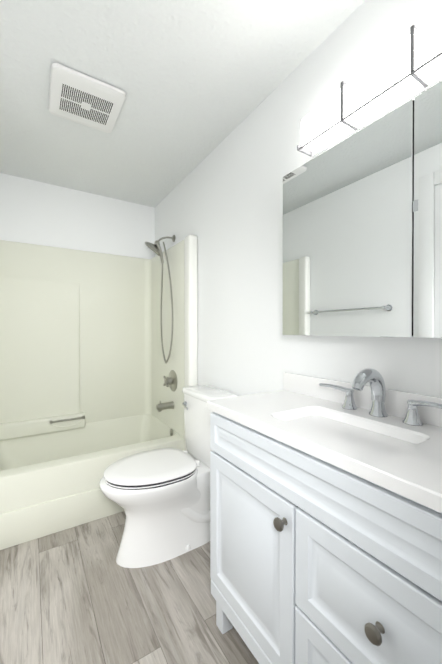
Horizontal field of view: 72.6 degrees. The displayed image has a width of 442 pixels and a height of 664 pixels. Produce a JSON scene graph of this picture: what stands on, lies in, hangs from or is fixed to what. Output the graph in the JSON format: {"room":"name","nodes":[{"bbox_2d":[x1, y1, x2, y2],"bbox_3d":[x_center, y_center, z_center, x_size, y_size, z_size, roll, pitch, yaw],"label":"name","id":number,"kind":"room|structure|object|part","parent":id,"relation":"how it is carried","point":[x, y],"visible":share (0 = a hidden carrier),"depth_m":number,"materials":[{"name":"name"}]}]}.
{"room":"bathroom","nodes":[
{"label":"bathroom","id":0,"kind":"room"},
{"bbox_2d":[0,511,258,663],"bbox_3d":[-0.380,1.163,1.163,1.570,0.060,3.250,0,0,-32],"label":"floor","id":1,"kind":"structure","parent":0,"point":[76,595],"depth_m":1.24,"materials":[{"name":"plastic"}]},
{"bbox_2d":[0,235,197,549],"bbox_3d":[-0.963,0.230,2.080,1.366,1.794,0.863,0,0,-32],"label":"bathtub","id":2,"kind":"object","parent":1,"relation":"on","point":[85,368],"visible":0.79,"depth_m":2.31,"materials":[{"name":"white plastic"}]},
{"bbox_2d":[156,401,173,411],"bbox_3d":[-0.425,0.556,2.278,0.130,0.079,0.060,0,0,-32],"label":"tub spout","id":3,"kind":"object","parent":2,"relation":"attached to","point":[160,407],"visible":1,"depth_m":2.26,"materials":[{"name":"silver metal"}]},
{"bbox_2d":[163,370,176,391],"bbox_3d":[-0.397,0.374,2.289,0.068,0.164,0.164,0,0,-32],"label":"shower valve","id":4,"kind":"object","parent":2,"relation":"attached to","point":[170,381],"visible":1,"depth_m":2.27,"materials":[{"name":"silver metal"}]},
{"bbox_2d":[99,385,237,567],"bbox_3d":[-0.287,0.736,1.621,0.689,0.788,0.402,0,0,-32],"label":"toilet","id":5,"kind":"object","parent":1,"relation":"on","point":[161,496],"visible":0.94,"depth_m":1.51,"materials":[{"name":"white ceramic"}]},
{"bbox_2d":[207,372,441,663],"bbox_3d":[0.352,0.659,0.871,0.438,0.950,0.914,0,0,-32],"label":"bathroom vanity","id":6,"kind":"object","parent":1,"relation":"on","point":[325,527],"visible":1,"depth_m":0.75,"materials":[{"name":"white paint"}]},
{"bbox_2d":[319,368,441,425],"bbox_3d":[0.459,0.188,0.930,0.150,0.152,0.407,0,0,-32],"label":"faucet","id":7,"kind":"object","parent":6,"relation":"on","point":[372,377],"visible":0.98,"depth_m":0.93,"materials":[{"name":"silver metal"}]},
{"bbox_2d":[0,0,441,397],"bbox_3d":[-0.380,-0.057,1.155,1.570,2.380,3.250,0,0,-32],"label":"wall","id":8,"kind":"structure","parent":0,"point":[201,141],"depth_m":1.46,"materials":[{"name":"white paint"}]},
{"bbox_2d":[48,63,125,132],"bbox_3d":[-0.671,-1.135,1.497,0.315,0.027,0.345,0,0,-32],"label":"fan","id":9,"kind":"object","parent":8,"relation":"attached to","point":[80,98],"visible":1,"depth_m":1.45,"materials":[{"name":"white plastic"}]},
{"bbox_2d":[145,235,174,362],"bbox_3d":[-0.449,-0.269,2.318,0.239,1.026,0.302,0,0,-32],"label":"shower head","id":10,"kind":"object","parent":8,"relation":"attached to","point":[155,247],"visible":1,"depth_m":2.31},
{"bbox_2d":[283,81,441,337],"bbox_3d":[0.561,-0.305,0.835,0.117,0.640,0.984,0,0,-32],"label":"upper cabinet","id":11,"kind":"object","parent":8,"relation":"attached to","point":[362,232],"visible":1,"depth_m":0.90,"materials":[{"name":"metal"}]},
{"bbox_2d":[297,11,441,156],"bbox_3d":[0.563,-0.772,0.848,0.098,0.134,0.846,0,0,-32],"label":"sconce","id":12,"kind":"object","parent":8,"relation":"attached to","point":[426,83],"depth_m":0.92,"materials":[{"name":"white glass"}]},
{"bbox_3d":[0.557,-0.774,0.844,0.076,0.114,0.833,0,0,-32],"label":"vanity light sconce shade","id":13,"kind":"part","parent":12,"relation":"part of","materials":[{"name":"white glass"}]}
]}

